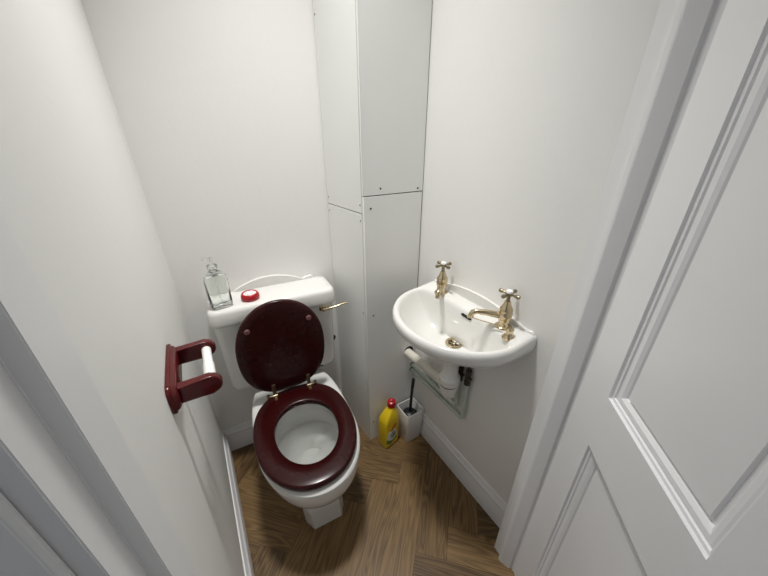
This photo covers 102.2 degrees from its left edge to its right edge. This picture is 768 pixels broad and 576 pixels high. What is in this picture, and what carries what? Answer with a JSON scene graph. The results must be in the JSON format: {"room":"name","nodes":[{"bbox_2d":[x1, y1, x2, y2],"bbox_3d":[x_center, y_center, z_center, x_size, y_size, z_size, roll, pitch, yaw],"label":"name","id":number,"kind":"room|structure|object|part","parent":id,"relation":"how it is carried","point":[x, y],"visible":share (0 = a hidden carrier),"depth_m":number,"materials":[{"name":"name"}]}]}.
{"room":"bathroom","nodes":[
{"label":"bathroom","id":0,"kind":"room"},
{"bbox_2d":[0,0,244,575],"bbox_3d":[-0.657,-0.305,0.643,0.120,2.970,1.220,-15,29,-28],"label":"wall","id":1,"kind":"structure","parent":0,"point":[73,201],"depth_m":0.48,"materials":[{"name":"paint"}]},
{"bbox_2d":[164,339,222,413],"bbox_3d":[-0.440,0.189,0.722,0.100,0.071,0.200,-15,29,-28],"label":"toilet roll holder","id":2,"kind":"object","parent":1,"relation":"attached to","point":[178,392],"visible":1,"depth_m":0.68,"materials":[{"name":"red wood"}]},
{"bbox_3d":[-0.474,0.159,0.788,0.084,0.045,0.019,-15,29,-28],"label":"arm","id":3,"kind":"part","parent":2,"relation":"part of","materials":[{"name":"red wood"}]},
{"bbox_3d":[-0.397,0.213,0.674,0.084,0.045,0.019,-15,29,-28],"label":"arm","id":4,"kind":"part","parent":2,"relation":"part of","materials":[{"name":"red wood"}]},
{"bbox_2d":[222,431,253,575],"bbox_3d":[-0.547,0.969,1.206,0.016,0.146,1.015,-15,29,-28],"label":"baseboard","id":5,"kind":"structure","parent":1,"relation":"attached to","point":[244,545],"depth_m":1.25,"materials":[{"name":"paint"}]},
{"bbox_2d":[81,0,342,429],"bbox_3d":[-0.378,-0.597,1.248,1.350,2.970,0.120,-12,28,-24],"label":"wall","id":6,"kind":"structure","parent":0,"point":[217,102],"depth_m":1.10,"materials":[{"name":"paint"}]},
{"bbox_2d":[221,389,341,450],"bbox_3d":[-0.531,0.724,1.714,0.636,0.146,0.016,-12,28,-24],"label":"baseboard","id":7,"kind":"structure","parent":6,"relation":"attached to","point":[241,435],"depth_m":1.61,"materials":[{"name":"paint"}]},
{"bbox_2d":[232,424,514,575],"bbox_3d":[0.127,1.081,1.144,2.834,0.001,2.904,-15,29,-28],"label":"floor","id":8,"kind":"structure","parent":0,"point":[405,513],"depth_m":1.30,"materials":[{"name":"brown wood"}]},
{"bbox_2d":[207,274,359,528],"bbox_3d":[-0.333,0.495,1.287,0.542,0.930,0.703,-12,28,-24],"label":"toilet","id":9,"kind":"object","parent":8,"relation":"on","point":[306,435],"visible":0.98,"depth_m":1.27,"materials":[{"name":"white ceramic"}]},
{"bbox_2d":[202,257,232,309],"bbox_3d":[-0.628,-0.021,1.159,0.076,0.194,0.063,-19,32,-34],"label":"soap bottle","id":10,"kind":"object","parent":9,"relation":"on","point":[215,281],"visible":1,"depth_m":1.14,"materials":[{"name":"clear glass"}]},
{"bbox_2d":[241,289,259,301],"bbox_3d":[-0.539,0.029,1.248,0.071,0.029,0.071,-12,28,-24],"label":"air freshener","id":11,"kind":"object","parent":9,"relation":"on","point":[250,295],"visible":1,"depth_m":1.23,"materials":[{"name":"red plastic"}]},
{"bbox_3d":[-0.470,0.029,1.313,0.502,0.113,0.176,-12,28,-24],"label":"cistern lid","id":12,"kind":"part","parent":9,"relation":"part of","materials":[{"name":"white ceramic"}]},
{"bbox_3d":[-0.417,0.244,1.275,0.350,0.440,0.027,-12,28,-24],"label":"lid","id":13,"kind":"part","parent":9,"relation":"part of","materials":[{"name":"brown wood"}]},
{"bbox_3d":[-0.304,0.549,1.208,0.376,0.030,0.484,-12,28,-24],"label":"seat","id":14,"kind":"part","parent":9,"relation":"part of","materials":[{"name":"brown wood"}]},
{"bbox_3d":[-0.223,0.083,1.367,0.122,0.036,0.025,-10,27,-19],"label":"flush lever","id":15,"kind":"part","parent":9,"relation":"part of","materials":[{"name":"gold metal"}]},
{"bbox_2d":[312,0,431,439],"bbox_3d":[-0.043,-0.586,1.201,0.298,2.948,0.284,-15,29,-28],"label":"cover","id":16,"kind":"object","parent":8,"relation":"on","point":[373,55],"visible":0.97,"depth_m":1.16,"materials":[{"name":"white"}]},
{"bbox_3d":[-0.159,-1.106,0.881,0.012,1.732,0.271,-18,31,-32],"label":"panel","id":17,"kind":"part","parent":16,"relation":"part of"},
{"bbox_3d":[-0.159,0.223,1.523,0.012,1.212,0.271,-18,31,-32],"label":"panel","id":18,"kind":"part","parent":16,"relation":"part of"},
{"bbox_3d":[0.037,0.215,1.466,0.268,1.276,0.012,-15,29,-28],"label":"panel","id":19,"kind":"part","parent":16,"relation":"part of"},
{"bbox_3d":[0.036,-1.114,0.824,0.269,1.668,0.012,-15,29,-28],"label":"panel","id":20,"kind":"part","parent":16,"relation":"part of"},
{"bbox_2d":[404,346,439,383],"bbox_3d":[0.189,0.363,1.442,0.054,0.079,0.298,-12,28,-23],"label":"pipe","id":21,"kind":"object","parent":16,"relation":"attached to","point":[409,353],"visible":0.8,"depth_m":1.44,"materials":[{"name":"beige plastic"}]},
{"bbox_2d":[379,398,398,447],"bbox_3d":[0.025,0.693,1.609,0.095,0.290,0.067,-22,33,-37],"label":"bottle","id":22,"kind":"object","parent":8,"relation":"on","point":[389,418],"visible":1,"depth_m":1.58,"materials":[{"name":"yellow plastic"}]},
{"bbox_2d":[397,398,422,441],"bbox_3d":[0.138,0.714,1.670,0.107,0.200,0.103,-15,29,-28],"label":"toilet brush holder","id":23,"kind":"object","parent":8,"relation":"on","point":[409,428],"visible":0.85,"depth_m":1.64,"materials":[{"name":"white plastic"}]},
{"bbox_2d":[403,378,416,416],"bbox_3d":[0.137,0.624,1.622,0.082,0.376,0.082,-15,29,-28],"label":"toilet brush","id":24,"kind":"object","parent":23,"relation":"in","point":[408,411],"visible":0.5,"depth_m":1.61,"materials":[{"name":"black plastic"}]},
{"bbox_3d":[0.143,0.556,1.594,0.017,0.229,0.032,20,32,36],"label":"handle","id":25,"kind":"part","parent":24,"relation":"part of","materials":[{"name":"black plastic"}]},
{"bbox_2d":[413,0,660,503],"bbox_3d":[0.267,-0.530,1.109,0.120,2.970,1.140,-15,29,-28],"label":"wall","id":26,"kind":"structure","parent":0,"point":[528,101],"depth_m":0.90,"materials":[{"name":"paint"}]},
{"bbox_2d":[410,362,464,405],"bbox_3d":[0.237,0.317,1.416,0.028,0.342,0.345,-15,29,-28],"label":"supply pipe","id":27,"kind":"object","parent":26,"relation":"attached to","point":[461,369],"visible":0.76,"depth_m":1.39,"materials":[{"name":"grey metal"}]},
{"bbox_2d":[410,367,472,418],"bbox_3d":[0.247,0.340,1.405,0.032,0.374,0.391,-15,29,-28],"label":"supply pipe","id":28,"kind":"object","parent":26,"relation":"attached to","point":[468,372],"visible":0.93,"depth_m":1.34,"materials":[{"name":"grey metal"}]},
{"bbox_2d":[420,413,506,527],"bbox_3d":[0.330,0.824,1.506,0.016,0.146,0.680,-15,29,-28],"label":"baseboard","id":29,"kind":"structure","parent":26,"relation":"attached to","point":[483,493],"depth_m":1.43,"materials":[{"name":"paint"}]},
{"bbox_2d":[392,261,536,367],"bbox_3d":[0.205,0.115,1.066,0.319,0.306,0.489,-15,29,-28],"label":"basin","id":30,"kind":"object","parent":26,"relation":"attached to","point":[454,324],"visible":1,"depth_m":1.07,"materials":[{"name":"white ceramic"}]},
{"bbox_3d":[0.207,0.006,1.149,0.022,0.030,0.098,8,27,15],"label":"spout","id":31,"kind":"part","parent":30,"relation":"part of","materials":[{"name":"gold metal"}]},
{"bbox_2d":[434,271,447,294],"bbox_3d":[0.224,-0.022,1.198,0.053,0.095,0.053,-15,29,-28],"label":"tap","id":32,"kind":"object","parent":30,"relation":"on","point":[442,279],"depth_m":1.18,"materials":[{"name":"gold metal"}]},
{"bbox_3d":[0.224,-0.077,1.171,0.056,0.033,0.056,8,27,16],"label":"cross handle","id":33,"kind":"part","parent":30,"relation":"part of","materials":[{"name":"gold metal"}]},
{"bbox_2d":[438,362,459,398],"bbox_3d":[0.265,0.344,1.246,0.085,0.242,0.085,-15,29,-28],"label":"trap","id":34,"kind":"object","parent":30,"relation":"attached to","point":[449,377],"visible":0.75,"depth_m":1.22,"materials":[{"name":"white plastic"}]},
{"bbox_2d":[439,384,457,398],"bbox_3d":[0.265,0.420,1.282,0.080,0.073,0.080,-15,29,-28],"label":"cup","id":35,"kind":"object","parent":34,"relation":"on","point":[446,392],"depth_m":1.25,"materials":[{"name":"white plastic"}]},
{"bbox_2d":[445,338,461,348],"bbox_3d":[0.257,0.206,1.145,0.063,0.015,0.063,-15,29,-28],"label":"outlet","id":36,"kind":"object","parent":30,"relation":"attached to","point":[455,343],"depth_m":1.14,"materials":[{"name":"gold metal"}]},
{"bbox_3d":[0.320,0.082,0.984,0.103,0.031,0.021,3,26,7],"label":"spout","id":37,"kind":"part","parent":30,"relation":"part of","materials":[{"name":"gold metal"}]},
{"bbox_2d":[495,300,512,330],"bbox_3d":[0.382,0.083,0.975,0.053,0.095,0.053,-15,29,-28],"label":"tap","id":38,"kind":"object","parent":30,"relation":"on","point":[504,318],"depth_m":0.96,"materials":[{"name":"gold metal"}]},
{"bbox_3d":[0.382,0.027,0.948,0.056,0.033,0.056,4,26,8],"label":"cross handle","id":39,"kind":"part","parent":30,"relation":"part of","materials":[{"name":"gold metal"}]},
{"bbox_3d":[0.165,-0.187,0.399,2.500,2.970,0.100,-15,29,-28],"label":"wall","id":40,"kind":"structure","parent":0,"visible":0},
{"bbox_2d":[0,492,75,575],"bbox_3d":[-0.275,0.353,0.281,0.089,2.060,0.015,-15,29,-28],"label":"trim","id":41,"kind":"structure","parent":40,"relation":"attached to","point":[23,552],"depth_m":0.21,"materials":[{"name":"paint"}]},
{"bbox_2d":[0,213,198,575],"bbox_3d":[-0.267,0.320,0.349,0.054,2.060,0.104,-15,29,-28],"label":"trim","id":42,"kind":"structure","parent":40,"relation":"attached to","point":[67,467],"depth_m":0.24,"materials":[{"name":"paint"}]},
{"bbox_2d":[494,0,727,571],"bbox_3d":[0.498,0.117,0.769,0.110,2.060,0.104,-15,29,-28],"label":"trim","id":43,"kind":"structure","parent":40,"relation":"attached to","point":[683,32],"depth_m":0.64,"materials":[{"name":"paint"}]},
{"bbox_2d":[514,0,767,575],"bbox_3d":[0.421,0.342,0.340,0.036,2.012,0.899,5,26,10],"label":"door","id":44,"kind":"structure","parent":40,"relation":"in","point":[659,467],"depth_m":0.46,"materials":[{"name":"paint"}]}
]}

